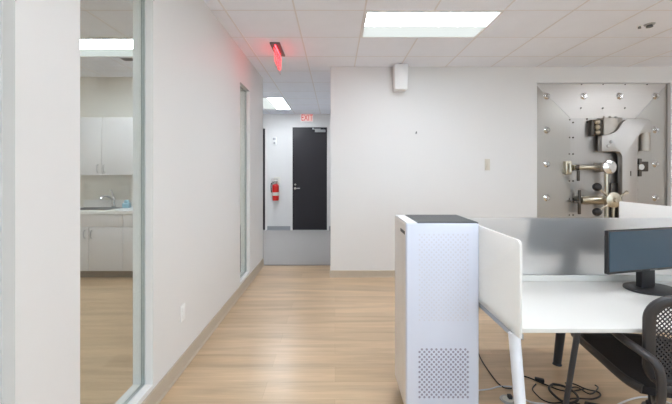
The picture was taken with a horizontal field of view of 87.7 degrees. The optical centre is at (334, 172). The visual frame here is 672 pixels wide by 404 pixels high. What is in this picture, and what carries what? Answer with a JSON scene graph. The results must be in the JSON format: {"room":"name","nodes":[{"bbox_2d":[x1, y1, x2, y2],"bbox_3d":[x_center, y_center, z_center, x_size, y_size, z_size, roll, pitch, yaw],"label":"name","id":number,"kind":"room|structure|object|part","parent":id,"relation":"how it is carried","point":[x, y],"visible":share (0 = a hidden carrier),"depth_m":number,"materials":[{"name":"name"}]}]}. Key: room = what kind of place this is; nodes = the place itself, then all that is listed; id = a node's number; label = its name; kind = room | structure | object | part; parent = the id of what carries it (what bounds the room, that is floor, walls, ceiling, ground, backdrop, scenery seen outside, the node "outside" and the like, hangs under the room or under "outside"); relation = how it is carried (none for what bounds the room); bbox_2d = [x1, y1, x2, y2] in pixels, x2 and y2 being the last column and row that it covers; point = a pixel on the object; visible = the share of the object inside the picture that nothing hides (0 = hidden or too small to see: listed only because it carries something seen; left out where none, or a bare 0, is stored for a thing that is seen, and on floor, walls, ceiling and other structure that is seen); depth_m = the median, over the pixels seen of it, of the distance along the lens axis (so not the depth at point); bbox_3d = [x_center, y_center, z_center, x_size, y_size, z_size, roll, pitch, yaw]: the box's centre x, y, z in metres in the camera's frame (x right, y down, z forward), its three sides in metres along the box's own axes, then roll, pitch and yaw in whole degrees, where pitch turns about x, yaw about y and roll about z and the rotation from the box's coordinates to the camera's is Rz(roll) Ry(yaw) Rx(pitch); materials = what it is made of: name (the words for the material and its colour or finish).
{"room":"open-plan office","nodes":[
{"label":"open-plan office","id":0,"kind":"room"},
{"bbox_2d":[2,0,262,403],"bbox_3d":[-1.145,-0.010,0.635,0.120,2.820,9.270,0,0,0],"label":"wall","id":1,"kind":"structure","parent":0,"point":[196,71],"depth_m":2.09,"materials":[{"name":"paint"}]},
{"bbox_2d":[123,0,145,403],"bbox_3d":[-1.141,0.112,1.788,0.024,2.304,0.597,0,0,0],"label":"window","id":2,"kind":"structure","parent":1,"relation":"in","point":[143,2],"depth_m":2.08,"materials":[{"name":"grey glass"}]},
{"bbox_2d":[180,303,184,322],"bbox_3d":[-1.079,0.994,2.487,0.010,0.116,0.072,0,0,0],"label":"wall outlet","id":3,"kind":"object","parent":1,"relation":"attached to","point":[182,307],"visible":1,"depth_m":2.47,"materials":[{"name":"white plastic"}]},
{"bbox_2d":[141,258,263,403],"bbox_3d":[-1.076,1.346,0.640,0.018,0.108,9.280,0,0,0],"label":"baseboard","id":4,"kind":"structure","parent":1,"relation":"attached to","point":[157,394],"depth_m":2.68,"materials":[{"name":"plastic"}]},
{"bbox_2d":[240,86,246,277],"bbox_3d":[-1.141,0.112,4.235,0.024,2.304,0.470,0,0,0],"label":"window","id":5,"kind":"structure","parent":1,"relation":"in","point":[241,87],"depth_m":4.46,"materials":[{"name":"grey glass"}]},
{"bbox_2d":[80,77,240,223],"bbox_3d":[-3.103,-0.010,5.235,3.795,2.820,0.070,0,0,0],"label":"wall","id":6,"kind":"structure","parent":0,"point":[101,97],"depth_m":5.20,"materials":[{"name":"paint"}]},
{"bbox_2d":[80,117,132,174],"bbox_3d":[-3.240,-0.365,5.007,0.898,0.799,0.382,0,0,0],"label":"upper cabinet","id":7,"kind":"object","parent":6,"relation":"attached to","point":[106,143],"visible":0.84,"depth_m":4.85,"materials":[{"name":"laminate"}]},
{"bbox_3d":[-3.465,-0.365,4.861,0.444,0.799,0.018,0,0,0],"label":"door","id":8,"kind":"part","parent":7,"relation":"part of","materials":[{"name":"laminate"}]},
{"bbox_3d":[-3.015,-0.365,4.861,0.444,0.799,0.018,0,0,0],"label":"door","id":9,"kind":"part","parent":7,"relation":"part of","materials":[{"name":"laminate"}]},
{"bbox_2d":[263,114,330,229],"bbox_3d":[-2.070,-0.010,8.550,4.260,2.820,0.100,0,0,0],"label":"wall","id":10,"kind":"structure","parent":0,"point":[278,125],"depth_m":8.50,"materials":[{"name":"paint"}]},
{"bbox_2d":[263,126,266,229],"bbox_3d":[-2.158,0.140,8.524,1.025,2.521,0.072,0,0,0],"label":"door","id":11,"kind":"structure","parent":10,"relation":"in","point":[264,127],"depth_m":8.49,"materials":[{"name":"black paint"}]},
{"bbox_2d":[272,137,276,144],"bbox_3d":[-1.467,-0.767,8.477,0.107,0.194,0.044,0,0,0],"label":"fire alarm strobe","id":12,"kind":"object","parent":10,"relation":"attached to","point":[274,139],"visible":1,"depth_m":8.47,"materials":[{"name":"white plastic"}]},
{"bbox_2d":[270,177,279,200],"bbox_3d":[-1.422,0.388,8.424,0.178,0.564,0.204,0,0,32],"label":"fire extinguisher","id":13,"kind":"object","parent":10,"relation":"attached to","point":[275,188],"visible":1,"depth_m":8.36,"materials":[{"name":"red metal"}]},
{"bbox_2d":[267,226,330,229],"bbox_3d":[-0.863,1.350,8.491,1.605,0.100,0.018,0,0,0],"label":"baseboard","id":14,"kind":"structure","parent":10,"relation":"attached to","point":[268,227],"depth_m":8.49,"materials":[{"name":"grey plastic"}]},
{"bbox_2d":[301,114,312,121],"bbox_3d":[-0.675,-1.318,8.465,0.304,0.196,0.068,0,0,0],"label":"exit sign","id":15,"kind":"object","parent":10,"relation":"attached to","point":[304,117],"visible":1,"depth_m":8.44,"materials":[{"name":"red plastic"}]},
{"bbox_2d":[290,125,328,229],"bbox_3d":[-0.613,0.125,8.495,0.938,2.550,0.130,0,0,0],"label":"door","id":16,"kind":"structure","parent":10,"relation":"in","point":[310,177],"depth_m":8.51,"materials":[{"name":"black paint"}]},
{"bbox_2d":[80,230,671,403],"bbox_3d":[0.750,1.450,2.300,11.500,0.100,12.600,0,0,0],"label":"floor","id":17,"kind":"structure","parent":0,"point":[297,334],"depth_m":2.79,"materials":[{"name":"brown wood"}]},
{"bbox_2d":[80,214,125,277],"bbox_3d":[-3.240,0.973,4.882,0.898,0.855,0.632,0,0,0],"label":"base cabinet","id":18,"kind":"object","parent":17,"relation":"on","point":[101,235],"visible":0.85,"depth_m":4.60,"materials":[{"name":"laminate"}]},
{"bbox_3d":[-3.465,1.008,4.611,0.444,0.575,0.018,0,0,0],"label":"door","id":19,"kind":"part","parent":18,"relation":"part of","materials":[{"name":"laminate"}]},
{"bbox_3d":[-3.240,0.632,4.611,0.894,0.165,0.018,0,0,0],"label":"false drawer","id":20,"kind":"part","parent":18,"relation":"part of","materials":[{"name":"laminate"}]},
{"bbox_3d":[-3.015,1.008,4.611,0.444,0.575,0.018,0,0,0],"label":"door","id":21,"kind":"part","parent":18,"relation":"part of","materials":[{"name":"laminate"}]},
{"bbox_2d":[80,200,132,213],"bbox_3d":[-2.825,0.474,4.894,1.790,0.139,0.608,0,0,0],"label":"countertop","id":22,"kind":"structure","parent":18,"relation":"on","point":[87,203],"depth_m":5.18,"materials":[{"name":"white stone"}]},
{"bbox_2d":[80,207,121,209],"bbox_3d":[-3.330,0.521,4.890,0.580,0.044,0.380,0,0,0],"label":"sink","id":23,"kind":"object","parent":22,"relation":"in","point":[82,208],"visible":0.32,"depth_m":5.05,"materials":[{"name":"metal"}]},
{"bbox_2d":[80,208,113,209],"bbox_3d":[-3.330,0.524,4.890,0.534,0.038,0.334,0,0,0],"label":"basin","id":24,"kind":"object","parent":23,"relation":"in","point":[80,208],"depth_m":5.05,"materials":[{"name":"metal"}]},
{"bbox_2d":[99,189,115,206],"bbox_3d":[-3.280,0.373,5.053,0.063,0.264,0.226,0,0,27],"label":"faucet","id":25,"kind":"object","parent":22,"relation":"on","point":[112,198],"visible":1,"depth_m":5.10,"materials":[{"name":"silver metal"}]},
{"bbox_3d":[-3.289,0.370,5.045,0.034,0.092,0.205,0,0,29],"label":"spout","id":26,"kind":"part","parent":25,"relation":"part of","materials":[{"name":"silver metal"}]},
{"bbox_2d":[122,200,130,207],"bbox_3d":[-2.989,0.450,5.020,0.090,0.109,0.080,0,0,0],"label":"sponge caddy","id":27,"kind":"object","parent":22,"relation":"on","point":[126,204],"visible":1,"depth_m":4.99,"materials":[{"name":"blue plastic"}]},
{"bbox_2d":[122,203,130,207],"bbox_3d":[-2.989,0.470,5.020,0.090,0.069,0.080,0,0,0],"label":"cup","id":28,"kind":"object","parent":27,"relation":"on","point":[124,205],"depth_m":4.98,"materials":[{"name":"blue plastic"}]},
{"bbox_2d":[123,214,132,277],"bbox_3d":[-2.370,0.973,4.882,0.838,0.855,0.632,0,0,0],"label":"base cabinet","id":29,"kind":"object","parent":17,"relation":"on","point":[127,218],"visible":0.08,"depth_m":4.60,"materials":[{"name":"laminate"}]},
{"bbox_3d":[-2.370,0.632,4.611,0.834,0.165,0.018,0,0,0],"label":"false drawer","id":30,"kind":"part","parent":29,"relation":"part of","materials":[{"name":"laminate"}]},
{"bbox_3d":[-2.580,1.008,4.611,0.414,0.575,0.018,0,0,0],"label":"door","id":31,"kind":"part","parent":29,"relation":"part of","materials":[{"name":"laminate"}]},
{"bbox_2d":[395,215,478,403],"bbox_3d":[0.592,0.836,2.105,0.408,1.128,0.360,0,0,0],"label":"air purifier","id":32,"kind":"object","parent":17,"relation":"on","point":[437,256],"visible":1,"depth_m":1.93,"materials":[{"name":"white plastic"}]},
{"bbox_2d":[406,215,477,222],"bbox_3d":[0.624,0.279,2.106,0.337,0.010,0.347,0,0,0],"label":"grille","id":33,"kind":"object","parent":32,"relation":"attached to","point":[415,218],"depth_m":2.04,"materials":[{"name":"black plastic"}]},
{"bbox_2d":[418,348,468,397],"bbox_3d":[0.598,1.104,1.925,0.279,0.276,0.001,0,0,0],"label":"grille","id":34,"kind":"object","parent":32,"relation":"attached to","point":[431,349],"depth_m":1.92,"materials":[{"name":"white metal"}]},
{"bbox_2d":[419,234,468,320],"bbox_3d":[0.598,0.577,1.925,0.276,0.480,0.001,0,0,0],"label":"grille","id":35,"kind":"object","parent":32,"relation":"attached to","point":[460,292],"depth_m":1.92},
{"bbox_2d":[479,354,511,388],"bbox_3d":[1.116,1.395,2.588,0.074,0.008,0.660,0,0,2],"label":"power cable","id":36,"kind":"object","parent":17,"relation":"on","point":[479,354],"visible":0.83,"depth_m":2.40,"materials":[{"name":"black plastic"}]},
{"bbox_2d":[479,386,511,390],"bbox_3d":[0.983,1.395,2.247,0.353,0.008,0.034,0,0,-16],"label":"power cable","id":37,"kind":"object","parent":17,"relation":"on","point":[495,386],"visible":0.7,"depth_m":2.26,"materials":[{"name":"grey plastic"}]},
{"bbox_2d":[499,394,513,403],"bbox_3d":[1.065,1.385,2.155,0.096,0.030,0.096,0,0,0],"label":"floor outlet","id":38,"kind":"object","parent":17,"relation":"on","point":[507,399],"visible":0.92,"depth_m":2.15,"materials":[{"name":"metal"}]},
{"bbox_2d":[526,399,546,403],"bbox_3d":[1.246,1.395,2.111,0.191,0.009,0.028,0,0,26],"label":"power cable","id":39,"kind":"object","parent":17,"relation":"on","point":[526,399],"visible":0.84,"depth_m":2.12,"materials":[{"name":"grey plastic"}]},
{"bbox_2d":[535,377,543,382],"bbox_3d":[1.371,1.389,2.346,0.056,0.022,0.026,0,0,25],"label":"power adapter","id":40,"kind":"object","parent":17,"relation":"on","point":[536,378],"visible":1,"depth_m":2.34,"materials":[{"name":"black plastic"}]},
{"bbox_2d":[524,376,584,390],"bbox_3d":[1.424,1.395,2.298,0.368,0.008,0.086,0,0,25],"label":"power cable","id":41,"kind":"object","parent":17,"relation":"on","point":[524,376],"visible":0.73,"depth_m":2.29,"materials":[{"name":"black plastic"}]},
{"bbox_2d":[532,383,579,403],"bbox_3d":[1.346,1.395,2.168,0.144,0.008,0.256,0,0,-38],"label":"power cable","id":42,"kind":"object","parent":17,"relation":"on","point":[535,383],"visible":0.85,"depth_m":2.13,"materials":[{"name":"black plastic"}]},
{"bbox_2d":[548,383,578,403],"bbox_3d":[1.431,1.385,2.199,0.159,0.027,0.222,0,0,0],"label":"cable bundle","id":43,"kind":"object","parent":17,"relation":"on","point":[551,384],"visible":0.88,"depth_m":2.18,"materials":[{"name":"black plastic"}]},
{"bbox_2d":[467,201,671,403],"bbox_3d":[1.597,0.821,2.208,1.633,1.158,1.518,0,0,0],"label":"desk","id":44,"kind":"object","parent":17,"relation":"on","point":[537,275],"visible":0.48,"depth_m":1.94,"materials":[{"name":"laminate"}]},
{"bbox_3d":[0.805,0.507,1.860,0.012,0.425,0.690,0,0,0],"label":"privacy panel","id":45,"kind":"part","parent":44,"relation":"part of","materials":[{"name":"plastic"}]},
{"bbox_3d":[0.821,0.734,2.220,0.042,0.026,1.320,0,0,0],"label":"rail","id":46,"kind":"part","parent":44,"relation":"part of","materials":[{"name":"metal"}]},
{"bbox_3d":[0.810,1.059,1.524,0.052,0.683,0.151,0,0,-6],"label":"leg","id":47,"kind":"part","parent":44,"relation":"part of","materials":[{"name":"white metal"}]},
{"bbox_3d":[1.626,1.050,2.504,0.073,0.699,0.163,0,0,-11],"label":"leg","id":48,"kind":"part","parent":44,"relation":"part of","materials":[{"name":"metal"}]},
{"bbox_3d":[1.606,0.468,2.223,1.588,0.361,0.012,0,0,0],"label":"privacy panel","id":49,"kind":"part","parent":44,"relation":"part of","materials":[{"name":"plastic"}]},
{"bbox_3d":[1.105,1.052,1.663,0.026,0.697,0.171,0,0,0],"label":"leg","id":50,"kind":"part","parent":44,"relation":"part of","materials":[{"name":"metal"}]},
{"bbox_3d":[1.606,0.697,2.223,1.588,0.096,0.032,0,0,0],"label":"rail","id":51,"kind":"part","parent":44,"relation":"part of","materials":[{"name":"metal"}]},
{"bbox_2d":[604,227,671,295],"bbox_3d":[1.847,0.505,2.050,0.676,0.359,0.230,0,0,-14],"label":"monitor","id":52,"kind":"object","parent":44,"relation":"on","point":[642,251],"visible":0.98,"depth_m":2.01,"materials":[{"name":"black plastic"}]},
{"bbox_3d":[2.408,0.473,2.595,0.012,0.463,0.730,0,0,0],"label":"privacy panel","id":53,"kind":"part","parent":44,"relation":"part of","materials":[{"name":"plastic"}]},
{"bbox_2d":[561,382,600,403],"bbox_3d":[1.521,1.385,2.157,0.193,0.030,0.299,0,0,37],"label":"power cable","id":54,"kind":"object","parent":17,"relation":"on","point":[599,396],"visible":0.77,"depth_m":2.18,"materials":[{"name":"black plastic"}]},
{"bbox_2d":[563,385,598,394],"bbox_3d":[1.575,1.381,2.228,0.300,0.039,0.091,0,0,-11],"label":"power cable","id":55,"kind":"object","parent":17,"relation":"on","point":[595,385],"visible":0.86,"depth_m":2.23,"materials":[{"name":"black plastic"}]},
{"bbox_2d":[571,295,671,403],"bbox_3d":[1.609,0.954,1.739,0.612,0.891,0.739,0,0,9],"label":"office chair","id":56,"kind":"object","parent":17,"relation":"on","point":[643,362],"visible":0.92,"depth_m":1.54,"materials":[{"name":"black plastic"}]},
{"bbox_3d":[1.607,0.962,1.805,0.516,0.068,0.608,0,0,9],"label":"seat frame","id":57,"kind":"part","parent":56,"relation":"part of","materials":[{"name":"black plastic"}]},
{"bbox_3d":[1.606,0.975,1.800,0.470,0.071,0.580,0,0,9],"label":"seat","id":58,"kind":"part","parent":56,"relation":"part of","materials":[{"name":"fabric"}]},
{"bbox_3d":[1.399,0.886,1.570,0.246,0.315,0.341,0,0,9],"label":"armrest","id":59,"kind":"part","parent":56,"relation":"part of","materials":[{"name":"black plastic"}]},
{"bbox_3d":[1.551,0.716,1.452,0.492,0.415,0.084,0,0,9],"label":"backrest","id":60,"kind":"part","parent":56,"relation":"part of","materials":[{"name":"black plastic"}]},
{"bbox_3d":[1.551,0.716,1.449,0.422,0.351,0.052,0,0,9],"label":"panel","id":61,"kind":"part","parent":56,"relation":"part of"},
{"bbox_2d":[618,396,671,403],"bbox_3d":[1.799,1.394,2.116,0.464,0.010,0.092,0,0,-9],"label":"power cable","id":62,"kind":"object","parent":17,"relation":"on","point":[633,398],"visible":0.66,"depth_m":2.15,"materials":[{"name":"white plastic"}]},
{"bbox_2d":[80,0,671,113],"bbox_3d":[0.750,-1.470,2.250,11.700,0.100,12.700,0,0,0],"label":"ceiling","id":63,"kind":"structure","parent":0,"point":[294,81],"depth_m":3.73,"materials":[{"name":"tile"}]},
{"bbox_2d":[80,38,132,56],"bbox_3d":[-2.730,-1.413,3.980,1.200,0.014,0.592,0,0,0],"label":"recessed light","id":64,"kind":"object","parent":63,"relation":"in","point":[89,47],"visible":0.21,"depth_m":3.94,"materials":[{"name":"white plastic"}]},
{"bbox_2d":[119,57,132,60],"bbox_3d":[-2.550,-1.414,4.365,0.218,0.012,0.110,0,0,0],"label":"ceiling vent","id":65,"kind":"object","parent":63,"relation":"in","point":[122,58],"visible":0.63,"depth_m":4.32,"materials":[{"name":"metal"}]},
{"bbox_2d":[263,97,290,108],"bbox_3d":[-1.275,-1.413,7.200,0.592,0.014,1.200,0,0,0],"label":"recessed light","id":66,"kind":"object","parent":63,"relation":"in","point":[268,102],"visible":0.79,"depth_m":7.14,"materials":[{"name":"white plastic"}]},
{"bbox_2d":[270,42,284,69],"bbox_3d":[-0.655,-1.294,4.010,0.110,0.249,0.420,0,0,0],"label":"exit sign","id":67,"kind":"object","parent":63,"relation":"hanging from","point":[276,46],"visible":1,"depth_m":3.97,"materials":[{"name":"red plastic"}]},
{"bbox_3d":[-0.655,-1.409,4.010,0.110,0.021,0.420,0,0,0],"label":"mounting plate","id":68,"kind":"part","parent":67,"relation":"part of","materials":[{"name":"plastic"}]},
{"bbox_2d":[80,0,671,113],"bbox_3d":[0.750,-1.419,2.250,11.500,0.005,12.500,0,0,0],"label":"grid","id":69,"kind":"object","parent":63,"relation":"attached to","point":[225,10],"visible":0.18,"depth_m":3.67,"materials":[{"name":"white metal"}]},
{"bbox_2d":[361,11,502,37],"bbox_3d":[0.870,-1.413,3.365,1.200,0.014,0.592,0,0,0],"label":"recessed light","id":70,"kind":"object","parent":63,"relation":"in","point":[376,24],"visible":1,"depth_m":3.30,"materials":[{"name":"white plastic"}]},
{"bbox_2d":[643,22,654,27],"bbox_3d":[3.009,-1.406,3.349,0.090,0.028,0.090,0,0,0],"label":"sprinkler","id":71,"kind":"object","parent":63,"relation":"attached to","point":[648,25],"visible":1,"depth_m":3.33,"materials":[{"name":"metal"}]},
{"bbox_2d":[331,67,671,269],"bbox_3d":[3.220,-0.010,4.750,6.560,2.820,0.120,0,0,0],"label":"wall","id":72,"kind":"structure","parent":0,"point":[461,117],"depth_m":4.69,"materials":[{"name":"paint"}]},
{"bbox_2d":[330,270,394,276],"bbox_3d":[3.214,1.355,4.681,6.572,0.090,0.018,0,0,0],"label":"baseboard","id":73,"kind":"structure","parent":72,"relation":"attached to","point":[333,273],"depth_m":4.68,"materials":[{"name":"plastic"}]},
{"bbox_2d":[393,63,407,91],"bbox_3d":[0.854,-1.247,4.595,0.176,0.344,0.189,0,0,0],"label":"wall speaker","id":74,"kind":"object","parent":72,"relation":"attached to","point":[400,71],"visible":1,"depth_m":4.50,"materials":[{"name":"white plastic"}]},
{"bbox_2d":[485,159,489,169],"bbox_3d":[2.039,-0.108,4.682,0.070,0.154,0.016,0,0,0],"label":"light switch","id":75,"kind":"object","parent":72,"relation":"attached to","point":[487,161],"visible":1,"depth_m":4.68,"materials":[{"name":"beige plastic"}]},
{"bbox_2d":[537,84,666,217],"bbox_3d":[3.605,0.046,4.636,1.790,2.502,0.345,0,0,0],"label":"door","id":76,"kind":"structure","parent":72,"relation":"in","point":[600,146],"depth_m":4.74,"materials":[{"name":"metal"}]},
{"bbox_3d":[2.953,0.046,4.756,0.486,2.493,0.020,0,0,-1],"label":"frame plate","id":77,"kind":"part","parent":76,"relation":"part of","materials":[{"name":"metal"}]},
{"bbox_3d":[3.248,0.395,4.698,0.120,0.327,0.060,0,0,0],"label":"lever","id":78,"kind":"part","parent":76,"relation":"part of","materials":[{"name":"metal"}]},
{"bbox_3d":[3.223,0.002,4.652,0.054,0.220,0.080,0,0,37],"label":"latch lever","id":79,"kind":"part","parent":76,"relation":"part of","materials":[{"name":"metal"}]},
{"bbox_3d":[3.386,0.509,4.523,0.108,0.108,0.108,0,0,0],"label":"knob","id":80,"kind":"part","parent":76,"relation":"part of","materials":[{"name":"black plastic"}]},
{"bbox_3d":[3.386,0.186,4.523,0.108,0.108,0.108,0,0,0],"label":"knob","id":81,"kind":"part","parent":76,"relation":"part of","materials":[{"name":"black plastic"}]},
{"bbox_3d":[3.605,-0.972,4.756,1.784,0.464,0.032,0,0,0],"label":"frame plate","id":82,"kind":"part","parent":76,"relation":"part of","materials":[{"name":"metal"}]},
{"bbox_3d":[3.636,0.044,4.783,0.920,1.607,0.050,0,0,0],"label":"door plate","id":83,"kind":"part","parent":76,"relation":"part of","materials":[{"name":"metal"}]},
{"bbox_3d":[3.581,-0.073,4.648,0.176,0.176,0.220,0,0,0],"label":"round knob","id":84,"kind":"part","parent":76,"relation":"part of","materials":[{"name":"silver metal"}]},
{"bbox_3d":[3.859,-0.028,4.673,0.649,1.363,0.080,0,0,0],"label":"crane arm","id":85,"kind":"part","parent":76,"relation":"part of","materials":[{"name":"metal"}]},
{"bbox_3d":[4.288,0.046,4.756,0.423,2.493,0.020,0,0,2],"label":"frame plate","id":86,"kind":"part","parent":76,"relation":"part of","materials":[{"name":"metal"}]}
]}

